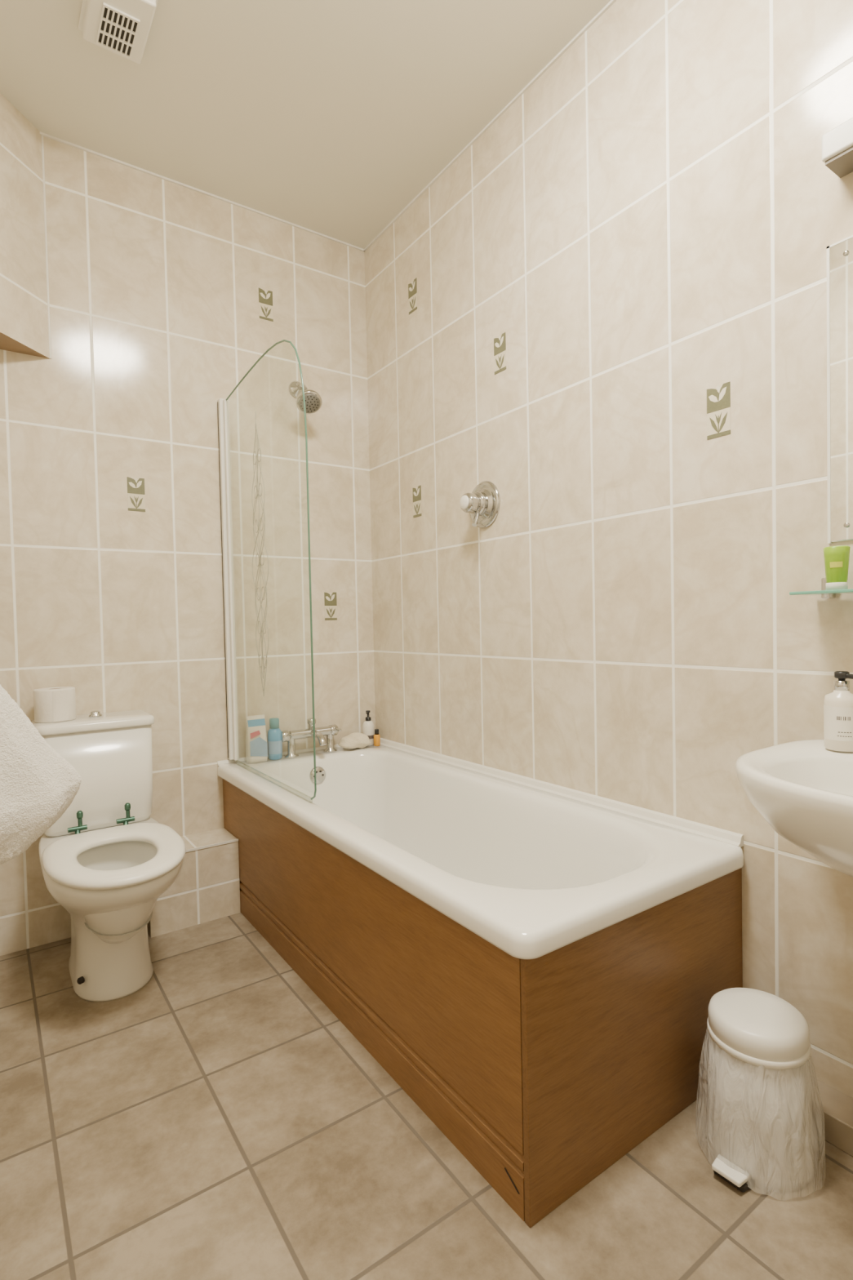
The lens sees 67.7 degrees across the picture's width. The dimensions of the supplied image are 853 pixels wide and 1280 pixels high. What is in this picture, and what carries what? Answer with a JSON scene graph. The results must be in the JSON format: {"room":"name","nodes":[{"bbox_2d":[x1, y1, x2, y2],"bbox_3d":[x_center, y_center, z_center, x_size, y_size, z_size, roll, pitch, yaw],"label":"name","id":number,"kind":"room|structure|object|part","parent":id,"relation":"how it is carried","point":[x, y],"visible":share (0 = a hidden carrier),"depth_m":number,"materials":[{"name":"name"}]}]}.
{"room":"bathroom","nodes":[
{"label":"bathroom","id":0,"kind":"room"},
{"bbox_2d":[0,136,375,955],"bbox_3d":[-0.941,-0.339,2.393,1.860,2.665,0.120,-2,2,-35],"label":"wall","id":1,"kind":"structure","parent":0,"point":[155,282],"depth_m":2.34,"materials":[{"name":"tile"}]},
{"bbox_2d":[0,93,48,358],"bbox_3d":[-1.303,-1.284,1.802,0.415,0.728,0.415,-2,2,-35],"label":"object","id":2,"kind":"structure","parent":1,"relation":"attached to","point":[24,318],"depth_m":1.99,"materials":[{"name":"tile"}]},
{"bbox_2d":[40,134,51,359],"bbox_3d":[-1.250,-1.293,2.090,0.007,0.728,0.007,-2,2,-35],"label":"tile trim","id":3,"kind":"structure","parent":1,"relation":"attached to","point":[42,135],"depth_m":2.09,"materials":[{"name":"plastic"}]},
{"bbox_2d":[126,476,145,511],"bbox_3d":[-1.029,-0.516,2.255,0.057,0.118,0.001,-2,2,-35],"label":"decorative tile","id":4,"kind":"structure","parent":1,"relation":"attached to","point":[135,488],"depth_m":2.25,"materials":[{"name":"beige tile"}]},
{"bbox_2d":[40,131,364,252],"bbox_3d":[-0.933,-1.667,2.304,1.620,0.007,0.007,-2,2,-35],"label":"trim","id":5,"kind":"structure","parent":1,"relation":"attached to","point":[44,135],"depth_m":2.35,"materials":[{"name":"plastic"}]},
{"bbox_2d":[258,288,273,321],"bbox_3d":[-0.636,-1.328,2.518,0.057,0.118,0.001,-2,2,-35],"label":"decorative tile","id":6,"kind":"structure","parent":1,"relation":"attached to","point":[265,298],"depth_m":2.52,"materials":[{"name":"beige tile"}]},
{"bbox_2d":[288,381,322,413],"bbox_3d":[-0.487,-0.971,2.512,0.100,0.164,0.188,-2,2,-35],"label":"shower head","id":7,"kind":"object","parent":1,"relation":"attached to","point":[313,402],"visible":0.8,"depth_m":2.47},
{"bbox_3d":[-0.496,-1.002,2.544,0.021,0.056,0.098,-2,2,-32],"label":"arm","id":8,"kind":"part","parent":7,"relation":"part of","materials":[{"name":"silver metal"}]},
{"bbox_2d":[324,591,337,620],"bbox_3d":[-0.406,-0.143,2.694,0.057,0.118,0.001,-2,2,-35],"label":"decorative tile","id":9,"kind":"structure","parent":1,"relation":"attached to","point":[330,599],"depth_m":2.69,"materials":[{"name":"beige tile"}]},
{"bbox_2d":[0,0,610,248],"bbox_3d":[-0.064,-1.714,1.054,1.860,0.120,3.290,-2,2,-35],"label":"ceiling","id":10,"kind":"structure","parent":0,"point":[328,117],"depth_m":1.92,"materials":[{"name":"paint"}]},
{"bbox_2d":[78,0,158,64],"bbox_3d":[-0.809,-1.633,1.668,0.161,0.043,0.228,-2,2,-35],"label":"fan","id":11,"kind":"object","parent":10,"relation":"attached to","point":[122,28],"visible":1,"depth_m":1.67,"materials":[{"name":"white plastic"}]},
{"bbox_2d":[0,911,852,1279],"bbox_3d":[-0.005,1.070,1.131,1.860,0.120,3.290,-2,2,-35],"label":"floor","id":12,"kind":"structure","parent":0,"point":[215,1118],"depth_m":1.21,"materials":[{"name":"tile"}]},
{"bbox_2d":[31,710,186,1001],"bbox_3d":[-0.935,0.623,1.880,0.354,0.771,0.744,-2,2,-35],"label":"toilet","id":13,"kind":"object","parent":12,"relation":"on","point":[105,860],"visible":0.99,"depth_m":1.88,"materials":[{"name":"white ceramic"}]},
{"bbox_2d":[33,686,75,723],"bbox_3d":[-1.189,0.206,2.034,0.116,0.102,0.117,-2,2,-35],"label":"toilet roll","id":14,"kind":"object","parent":13,"relation":"on","point":[51,704],"depth_m":1.99,"materials":[{"name":"white paper"}]},
{"bbox_3d":[-1.064,0.558,1.952,0.012,0.040,0.017,-2,2,-35],"label":"hinge arm","id":15,"kind":"part","parent":13,"relation":"part of","materials":[{"name":"green metal"}]},
{"bbox_3d":[-1.094,0.269,2.091,0.343,0.030,0.209,-2,2,-35],"label":"cistern lid","id":16,"kind":"part","parent":13,"relation":"part of","materials":[{"name":"white ceramic"}]},
{"bbox_3d":[-0.953,0.554,2.029,0.012,0.040,0.017,-2,2,-35],"label":"hinge arm","id":17,"kind":"part","parent":13,"relation":"part of","materials":[{"name":"green metal"}]},
{"bbox_2d":[146,827,239,937],"bbox_3d":[-0.854,0.862,2.292,0.305,0.268,0.170,-2,2,-35],"label":"ledge","id":18,"kind":"object","parent":12,"relation":"on","point":[206,888],"visible":0.71,"depth_m":2.24,"materials":[{"name":"tile"}]},
{"bbox_2d":[186,838,238,852],"bbox_3d":[-0.808,0.730,2.218,0.307,0.008,0.004,-2,2,-35],"label":"trim","id":19,"kind":"structure","parent":18,"relation":"attached to","point":[233,840],"depth_m":2.25,"materials":[{"name":"plastic"}]},
{"bbox_2d":[217,744,743,1227],"bbox_3d":[-0.027,0.730,1.945,0.702,0.516,1.682,-2,2,-35],"label":"bathtub","id":20,"kind":"object","parent":12,"relation":"on","point":[539,972],"visible":0.94,"depth_m":1.35,"materials":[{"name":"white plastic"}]},
{"bbox_2d":[245,714,267,763],"bbox_3d":[-0.659,0.381,2.460,0.076,0.179,0.052,-2,2,-35],"label":"pack","id":21,"kind":"object","parent":20,"relation":"on","point":[256,747],"visible":1,"depth_m":2.44,"materials":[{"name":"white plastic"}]},
{"bbox_2d":[217,339,316,799],"bbox_3d":[-0.553,-0.227,2.132,0.036,1.406,0.752,-2,2,-35],"label":"screen","id":22,"kind":"object","parent":20,"relation":"on","point":[222,404],"visible":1,"depth_m":2.40,"materials":[{"name":"clear glass"}]},
{"bbox_3d":[-0.565,-0.328,2.149,0.002,0.880,0.014,-2,2,-35],"label":"etch stem","id":23,"kind":"part","parent":22,"relation":"part of","materials":[{"name":"glass"}]},
{"bbox_2d":[266,717,282,759],"bbox_3d":[-0.597,0.388,2.501,0.057,0.160,0.057,-2,2,-35],"label":"shampoo bottle","id":24,"kind":"object","parent":20,"relation":"on","point":[274,741],"visible":0.98,"depth_m":2.48,"materials":[{"name":"blue plastic"}]},
{"bbox_2d":[217,744,340,765],"bbox_3d":[-0.518,0.459,2.618,0.678,0.016,0.010,-2,2,-35],"label":"seal","id":25,"kind":"object","parent":20,"relation":"on","point":[223,762],"visible":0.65,"depth_m":2.60,"materials":[{"name":"plastic"}]},
{"bbox_2d":[281,717,341,758],"bbox_3d":[-0.450,0.391,2.542,0.246,0.146,0.144,-2,2,-35],"label":"mixer tap","id":26,"kind":"object","parent":20,"relation":"on","point":[289,736],"visible":0.91,"depth_m":2.55,"materials":[{"name":"silver metal"}]},
{"bbox_3d":[-0.562,0.381,2.517,0.034,0.046,0.046,-2,2,-35],"label":"handle","id":27,"kind":"part","parent":26,"relation":"part of","materials":[{"name":"silver metal"}]},
{"bbox_3d":[-0.539,0.423,2.534,0.056,0.086,0.056,-2,2,-35],"label":"leg","id":28,"kind":"part","parent":26,"relation":"part of","materials":[{"name":"silver metal"}]},
{"bbox_3d":[-0.431,0.391,2.534,0.028,0.055,0.108,-2,2,-35],"label":"spout","id":29,"kind":"part","parent":26,"relation":"part of","materials":[{"name":"silver metal"}]},
{"bbox_3d":[-0.400,0.417,2.631,0.056,0.086,0.056,-2,2,-35],"label":"leg","id":30,"kind":"part","parent":26,"relation":"part of","materials":[{"name":"silver metal"}]},
{"bbox_3d":[-0.388,0.374,2.638,0.034,0.046,0.046,-2,2,-35],"label":"handle","id":31,"kind":"part","parent":26,"relation":"part of","materials":[{"name":"silver metal"}]},
{"bbox_3d":[-0.430,0.535,2.514,0.068,0.068,0.018,-2,2,-35],"label":"overflow plate","id":32,"kind":"part","parent":20,"relation":"part of","materials":[{"name":"silver metal"}]},
{"bbox_2d":[337,732,370,748],"bbox_3d":[-0.309,0.425,2.675,0.131,0.066,0.097,-2,2,-35],"label":"sponge","id":33,"kind":"object","parent":20,"relation":"on","point":[355,740],"visible":1,"depth_m":2.65,"materials":[{"name":"plastic"}]},
{"bbox_2d":[362,710,374,745],"bbox_3d":[-0.252,0.380,2.754,0.051,0.148,0.051,-2,2,-35],"label":"soap bottle","id":34,"kind":"object","parent":20,"relation":"on","point":[368,725],"visible":0.85,"depth_m":2.73,"materials":[{"name":"white plastic"}]},
{"bbox_3d":[-0.300,0.761,1.775,0.016,0.474,1.648,-2,2,-35],"label":"panel","id":35,"kind":"part","parent":20,"relation":"part of","materials":[{"name":"brown wood"}]},
{"bbox_2d":[373,728,380,746],"bbox_3d":[-0.213,0.418,2.729,0.028,0.071,0.028,-2,2,-35],"label":"bottle","id":36,"kind":"object","parent":20,"relation":"on","point":[376,736],"visible":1,"depth_m":2.72,"materials":[{"name":"plastic"}]},
{"bbox_2d":[380,737,743,847],"bbox_3d":[0.242,0.451,2.138,0.022,0.026,1.668,-2,2,-35],"label":"seal","id":37,"kind":"object","parent":20,"relation":"attached to","point":[699,828],"visible":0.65,"depth_m":1.81,"materials":[{"name":"plastic"}]},
{"bbox_3d":[0.448,0.759,1.282,0.681,0.474,0.014,-2,2,-35],"label":"panel","id":38,"kind":"part","parent":20,"relation":"part of","materials":[{"name":"brown wood"}]},
{"bbox_2d":[705,987,814,1192],"bbox_3d":[0.643,0.853,1.236,0.224,0.279,0.224,-1,2,9],"label":"pedal bin","id":39,"kind":"object","parent":12,"relation":"on","point":[759,1129],"visible":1,"depth_m":1.17,"materials":[{"name":"plastic"}]},
{"bbox_3d":[0.641,0.736,1.232,0.174,0.046,0.174,-2,2,-35],"label":"lid","id":40,"kind":"part","parent":39,"relation":"part of","materials":[{"name":"white plastic"}]},
{"bbox_2d":[364,0,852,1097],"bbox_3d":[0.679,-0.351,1.589,0.120,2.665,3.050,-2,2,-35],"label":"wall","id":41,"kind":"structure","parent":0,"point":[648,228],"depth_m":1.65,"materials":[{"name":"tile"}]},
{"bbox_2d":[408,278,417,314],"bbox_3d":[-0.054,-1.339,2.478,0.001,0.118,0.057,-2,2,-35],"label":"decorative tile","id":42,"kind":"structure","parent":41,"relation":"attached to","point":[412,290],"depth_m":2.48,"materials":[{"name":"beige tile"}]},
{"bbox_2d":[412,484,421,517],"bbox_3d":[-0.037,-0.544,2.500,0.001,0.118,0.057,-2,2,-35],"label":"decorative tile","id":43,"kind":"structure","parent":41,"relation":"attached to","point":[416,491],"depth_m":2.50,"materials":[{"name":"beige tile"}]},
{"bbox_2d":[459,480,500,528],"bbox_3d":[0.160,-0.458,2.140,0.093,0.162,0.158,-2,2,-35],"label":"shower valve","id":44,"kind":"object","parent":41,"relation":"attached to","point":[482,504],"visible":1,"depth_m":2.12,"materials":[{"name":"silver metal"}]},
{"bbox_3d":[0.146,-0.459,2.131,0.047,0.066,0.066,-2,2,-35],"label":"valve knob","id":45,"kind":"part","parent":44,"relation":"part of","materials":[{"name":"silver metal"}]},
{"bbox_3d":[0.166,-0.408,2.120,0.019,0.063,0.051,-1,2,23],"label":"valve lever","id":46,"kind":"part","parent":44,"relation":"part of","materials":[{"name":"silver metal"}]},
{"bbox_2d":[363,0,617,251],"bbox_3d":[0.599,-1.677,1.516,0.007,0.007,3.050,-2,2,-35],"label":"trim","id":47,"kind":"structure","parent":41,"relation":"attached to","point":[611,2],"depth_m":2.02,"materials":[{"name":"plastic"}]},
{"bbox_2d":[493,332,506,374],"bbox_3d":[0.240,-0.936,2.079,0.001,0.118,0.057,-2,2,-35],"label":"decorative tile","id":48,"kind":"structure","parent":41,"relation":"attached to","point":[500,344],"depth_m":2.08,"materials":[{"name":"beige tile"}]},
{"bbox_2d":[706,381,730,439],"bbox_3d":[0.677,-0.531,1.474,0.001,0.118,0.057,-2,2,-35],"label":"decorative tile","id":49,"kind":"structure","parent":41,"relation":"attached to","point":[718,400],"depth_m":1.47,"materials":[{"name":"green tile"}]},
{"bbox_2d":[735,739,852,876],"bbox_3d":[0.780,0.298,0.980,0.452,0.437,0.560,-2,2,-35],"label":"basin","id":50,"kind":"object","parent":41,"relation":"attached to","point":[803,789],"visible":0.98,"depth_m":1.00,"materials":[{"name":"white ceramic"}]},
{"bbox_2d":[823,671,852,751],"bbox_3d":[0.776,0.131,1.188,0.058,0.146,0.058,0,2,27],"label":"soap dispenser","id":51,"kind":"object","parent":50,"relation":"on","point":[838,704],"visible":1,"depth_m":1.17,"materials":[{"name":"white plastic"}]},
{"bbox_2d":[789,577,852,599],"bbox_3d":[0.907,-0.101,1.072,0.112,0.042,0.515,-2,2,-35],"label":"glass shelf","id":52,"kind":"object","parent":41,"relation":"attached to","point":[827,594],"visible":0.67,"depth_m":1.23,"materials":[{"name":"clear glass"}]},
{"bbox_3d":[0.904,-0.090,1.070,0.105,0.006,0.515,-2,2,-35],"label":"shelf plate","id":53,"kind":"part","parent":52,"relation":"part of","materials":[{"name":"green glass"}]},
{"bbox_2d":[823,545,850,590],"bbox_3d":[0.789,-0.137,1.222,0.044,0.084,0.044,-2,2,-35],"label":"tube","id":54,"kind":"object","parent":52,"relation":"on","point":[837,558],"visible":0.87,"depth_m":1.21,"materials":[{"name":"plastic"}]},
{"bbox_2d":[809,1075,852,1156],"bbox_3d":[1.100,0.964,0.880,0.085,0.058,1.378,-2,2,-35],"label":"baseboard","id":55,"kind":"structure","parent":41,"relation":"attached to","point":[832,1110],"depth_m":1.26,"materials":[{"name":"tile"}]},
{"bbox_2d":[822,117,852,177],"bbox_3d":[0.915,-0.935,1.047,0.072,0.057,0.462,-2,2,-35],"label":"light","id":56,"kind":"object","parent":41,"relation":"attached to","point":[837,143],"visible":1,"depth_m":1.20,"materials":[{"name":"white plastic"}]},
{"bbox_3d":[0.918,-0.910,1.049,0.066,0.007,0.452,-2,2,-35],"label":"plate","id":57,"kind":"part","parent":56,"relation":"part of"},
{"bbox_2d":[826,235,852,543],"bbox_3d":[0.946,-0.488,1.084,0.008,0.591,0.480,-2,2,-35],"label":"bathroom mirror","id":58,"kind":"object","parent":41,"relation":"attached to","point":[839,254],"visible":1,"depth_m":1.26,"materials":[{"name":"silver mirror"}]},
{"bbox_3d":[-0.749,-0.293,0.595,0.120,2.665,3.050,-2,2,-35],"label":"wall","id":59,"kind":"structure","parent":0,"visible":0},
{"bbox_2d":[0,684,81,864],"bbox_3d":[-0.720,0.138,0.974,0.331,0.602,0.182,-2,2,-38],"label":"bath towel","id":60,"kind":"object","parent":59,"relation":"attached to","point":[37,784],"visible":1,"depth_m":0.99,"materials":[{"name":"fabric"}]}
]}

